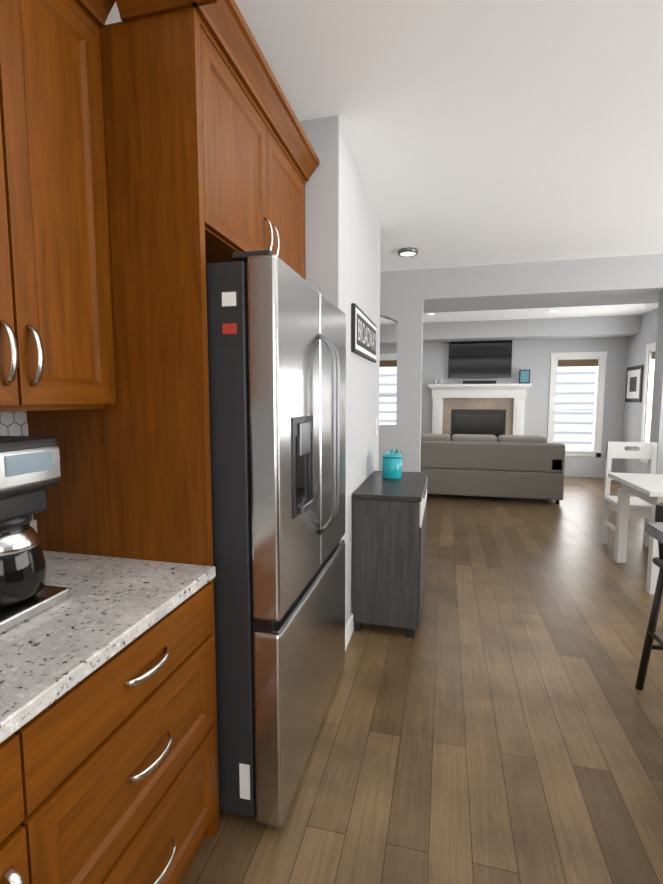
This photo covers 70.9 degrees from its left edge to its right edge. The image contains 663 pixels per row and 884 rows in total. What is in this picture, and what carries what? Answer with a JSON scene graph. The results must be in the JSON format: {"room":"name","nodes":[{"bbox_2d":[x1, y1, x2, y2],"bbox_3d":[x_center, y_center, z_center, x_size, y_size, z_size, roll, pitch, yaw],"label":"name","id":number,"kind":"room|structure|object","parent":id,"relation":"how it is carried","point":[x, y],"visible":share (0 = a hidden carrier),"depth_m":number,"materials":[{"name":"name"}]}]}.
{"room":"kitchen","nodes":[
{"label":"kitchen","id":0,"kind":"room"},
{"bbox_2d":[299,115,380,626],"bbox_3d":[-0.252,-0.270,3.155,0.950,2.720,1.485,1,6,14],"label":"wall","id":1,"kind":"structure","parent":0,"point":[343,243],"depth_m":2.56,"materials":[{"name":"grey paint"}]},
{"bbox_2d":[345,613,353,650],"bbox_3d":[0.146,1.039,3.175,0.154,0.110,1.499,1,6,14],"label":"baseboard","id":2,"kind":"structure","parent":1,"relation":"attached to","point":[349,628],"depth_m":2.67,"materials":[{"name":"white wood"}]},
{"bbox_2d":[351,303,376,362],"bbox_3d":[0.221,-0.680,2.992,0.026,0.263,0.840,1,6,14],"label":"sign","id":3,"kind":"object","parent":1,"relation":"attached to","point":[363,334],"visible":1,"depth_m":2.82,"materials":[{"name":"black"}]},
{"bbox_2d":[375,419,376,434],"bbox_3d":[0.347,-0.125,3.599,0.009,0.117,0.072,1,6,14],"label":"switch plate","id":4,"kind":"object","parent":1,"relation":"attached to","point":[375,426],"visible":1,"depth_m":3.57,"materials":[{"name":"white plastic"}]},
{"bbox_2d":[105,0,662,323],"bbox_3d":[1.735,-1.777,4.099,10.000,0.100,17.000,1,6,14],"label":"ceiling","id":5,"kind":"structure","parent":0,"point":[485,132],"depth_m":2.20,"materials":[{"name":"white paint"}]},
{"bbox_2d":[398,247,417,256],"bbox_3d":[0.691,-1.719,4.210,0.184,0.033,0.184,1,6,14],"label":"recessed light","id":6,"kind":"object","parent":5,"relation":"in","point":[407,252],"visible":1,"depth_m":4.17,"materials":[{"name":"white"}]},
{"bbox_2d":[423,292,658,312],"bbox_3d":[1.010,-1.689,5.319,6.619,0.304,0.599,1,6,14],"label":"soffit","id":7,"kind":"structure","parent":5,"relation":"attached to","point":[578,301],"depth_m":5.00,"materials":[{"name":"grey paint"}]},
{"bbox_2d":[180,476,662,883],"bbox_3d":[1.735,1.006,4.364,10.000,0.050,17.000,1,6,14],"label":"floor","id":8,"kind":"structure","parent":0,"point":[497,718],"depth_m":1.95,"materials":[{"name":"brown wood"}]},
{"bbox_2d":[0,582,217,883],"bbox_3d":[-0.770,0.866,1.037,0.686,0.860,0.977,1,6,14],"label":"base cabinet","id":9,"kind":"object","parent":8,"relation":"on","point":[108,771],"visible":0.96,"depth_m":1.02,"materials":[{"name":"brown wood"}]},
{"bbox_2d":[0,519,215,742],"bbox_3d":[-0.782,0.371,0.992,0.662,0.135,0.977,1,6,14],"label":"countertop","id":10,"kind":"structure","parent":9,"relation":"on","point":[107,609],"depth_m":1.04,"materials":[{"name":"stone"}]},
{"bbox_2d":[0,436,69,633],"bbox_3d":[-0.889,0.200,1.005,0.395,0.405,0.396,1,6,14],"label":"coffee maker","id":11,"kind":"object","parent":10,"relation":"on","point":[30,470],"visible":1,"depth_m":1.05,"materials":[{"name":"silver metal"}]},
{"bbox_2d":[26,0,319,837],"bbox_3d":[-0.530,-0.049,1.895,0.707,2.520,1.105,1,6,14],"label":"tall cabinet","id":12,"kind":"object","parent":8,"relation":"on","point":[211,156],"visible":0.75,"depth_m":1.39,"materials":[{"name":"brown wood"}]},
{"bbox_2d":[206,250,345,826],"bbox_3d":[-0.405,0.297,1.956,0.884,1.817,0.970,1,6,14],"label":"fridge","id":13,"kind":"object","parent":8,"relation":"on","point":[276,328],"visible":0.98,"depth_m":1.47,"materials":[{"name":"grey metal"}]},
{"bbox_2d":[352,471,427,637],"bbox_3d":[0.423,0.676,3.132,0.404,0.840,0.905,1,6,14],"label":"sideboard","id":14,"kind":"object","parent":8,"relation":"on","point":[389,519],"visible":1,"depth_m":2.71,"materials":[{"name":"black wood"}]},
{"bbox_2d":[382,449,401,478],"bbox_3d":[0.420,0.144,3.229,0.140,0.200,0.140,1,6,14],"label":"canister","id":15,"kind":"object","parent":14,"relation":"on","point":[391,464],"visible":1,"depth_m":3.17,"materials":[{"name":"teal ceramic"}]},
{"bbox_2d":[428,384,531,440],"bbox_3d":[2.670,-0.248,8.548,1.790,1.650,0.230,1,6,14],"label":"fireplace","id":16,"kind":"object","parent":8,"relation":"on","point":[496,410],"visible":0.52,"depth_m":8.50,"materials":[{"name":"white wood"}]},
{"bbox_2d":[463,381,495,383],"bbox_3d":[2.683,-1.098,8.455,0.580,0.059,0.090,1,6,14],"label":"soundbar","id":17,"kind":"object","parent":16,"relation":"on","point":[479,382],"visible":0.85,"depth_m":8.41,"materials":[{"name":"black plastic"}]},
{"bbox_2d":[519,370,529,383],"bbox_3d":[3.439,-1.179,8.298,0.180,0.249,0.022,1,6,14],"label":"picture frame","id":18,"kind":"object","parent":16,"relation":"on","point":[524,376],"visible":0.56,"depth_m":8.29,"materials":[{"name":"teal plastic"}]},
{"bbox_2d":[420,433,565,503],"bbox_3d":[2.050,0.305,6.785,2.260,0.885,0.960,1,6,14],"label":"sofa","id":19,"kind":"object","parent":8,"relation":"on","point":[521,466],"visible":0.79,"depth_m":6.27,"materials":[{"name":"grey fabric"}]},
{"bbox_2d":[601,441,657,546],"bbox_3d":[2.760,0.500,4.213,0.420,0.985,0.425,1,6,14],"label":"chair","id":20,"kind":"object","parent":8,"relation":"on","point":[639,508],"visible":0.73,"depth_m":4.35,"materials":[{"name":"white wood"}]},
{"bbox_2d":[608,472,662,594],"bbox_3d":[3.117,0.688,3.454,1.700,0.755,0.850,1,6,14],"label":"dining table","id":21,"kind":"object","parent":8,"relation":"on","point":[648,488],"visible":0.85,"depth_m":3.67,"materials":[{"name":"white wood"}]},
{"bbox_2d":[635,502,662,689],"bbox_3d":[1.651,0.748,2.002,0.434,0.917,0.452,1,6,10],"label":"stool","id":22,"kind":"object","parent":8,"relation":"on","point":[650,637],"visible":0.92,"depth_m":2.16,"materials":[{"name":"black"}]},
{"bbox_3d":[1.557,0.974,-0.196,1.600,0.880,3.300,1,6,14],"label":"kitchen island","id":23,"kind":"object","parent":8,"relation":"on","visible":0},
{"bbox_2d":[644,522,662,543],"bbox_3d":[1.598,0.507,-0.147,1.685,0.040,3.600,1,6,14],"label":"island countertop","id":24,"kind":"structure","parent":23,"relation":"on","point":[654,530],"depth_m":1.72,"materials":[{"name":"stone"}]},
{"bbox_2d":[380,337,627,477],"bbox_3d":[1.862,-0.820,8.915,7.020,2.720,0.200,1,6,14],"label":"wall","id":25,"kind":"structure","parent":0,"point":[533,357],"depth_m":8.31,"materials":[{"name":"grey paint"}]},
{"bbox_2d":[379,353,396,396],"bbox_3d":[1.132,-0.980,9.012,0.910,1.470,0.168,1,6,14],"label":"window","id":26,"kind":"structure","parent":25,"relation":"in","point":[386,360],"depth_m":8.94,"materials":[{"name":"white"}]},
{"bbox_2d":[448,340,512,377],"bbox_3d":[2.704,-1.526,8.500,1.100,0.675,0.050,1,6,14],"label":"television","id":27,"kind":"object","parent":25,"relation":"attached to","point":[481,359],"visible":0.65,"depth_m":8.47,"materials":[{"name":"black plastic"}]},
{"bbox_2d":[380,315,640,343],"bbox_3d":[1.778,-1.997,8.461,6.619,0.289,0.499,1,6,14],"label":"beam","id":28,"kind":"structure","parent":25,"relation":"attached to","point":[576,327],"depth_m":7.87,"materials":[{"name":"grey paint"}]},
{"bbox_2d":[547,351,606,456],"bbox_3d":[4.324,-0.677,8.261,0.910,1.830,0.168,1,6,14],"label":"window","id":29,"kind":"structure","parent":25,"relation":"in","point":[569,359],"depth_m":8.19,"materials":[{"name":"white wood"}]},
{"bbox_2d":[379,254,662,536],"bbox_3d":[1.683,-0.433,4.860,8.600,2.720,0.200,1,6,14],"label":"wall","id":30,"kind":"structure","parent":0,"point":[405,295],"depth_m":4.70,"materials":[{"name":"grey paint"}]},
{"bbox_2d":[620,308,657,473],"bbox_3d":[4.725,-0.568,6.274,0.200,2.720,4.000,1,6,14],"label":"wall","id":31,"kind":"structure","parent":0,"point":[636,356],"depth_m":7.51,"materials":[{"name":"grey paint"}]},
{"bbox_2d":[625,365,643,401],"bbox_3d":[4.945,-0.958,7.621,0.022,0.580,0.640,1,6,14],"label":"framed picture","id":32,"kind":"object","parent":31,"relation":"attached to","point":[634,381],"visible":1,"depth_m":7.57,"materials":[{"name":"black plastic"}]},
{"bbox_2d":[639,342,655,462],"bbox_3d":[4.739,-0.549,6.547,0.142,1.800,1.420,1,6,14],"label":"window","id":33,"kind":"structure","parent":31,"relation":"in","point":[648,392],"depth_m":7.13,"materials":[{"name":"white wood"}]},
{"bbox_3d":[-1.554,0.077,-0.485,0.150,2.720,6.235,1,6,14],"label":"wall","id":34,"kind":"structure","parent":0,"visible":0},
{"bbox_2d":[0,411,32,518],"bbox_3d":[-1.100,0.108,1.045,0.008,0.376,0.977,1,6,14],"label":"tile backsplash","id":35,"kind":"structure","parent":34,"relation":"attached to","point":[13,423],"depth_m":1.46,"materials":[{"name":"grey tile"}]},
{"bbox_2d":[0,0,115,411],"bbox_3d":[-0.902,-0.640,0.925,0.414,1.160,0.976,1,6,14],"label":"upper cabinet","id":36,"kind":"object","parent":34,"relation":"attached to","point":[56,340],"visible":1,"depth_m":1.18,"materials":[{"name":"brown wood"}]},
{"label":"outside","id":37,"kind":"structure","parent":0,"visible":0},
{"bbox_2d":[379,366,595,449],"bbox_3d":[2.581,-1.340,7.630,10.000,6.000,5.550,1,6,14],"label":"siding","id":38,"kind":"object","parent":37,"point":[575,389],"depth_m":9.90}
]}

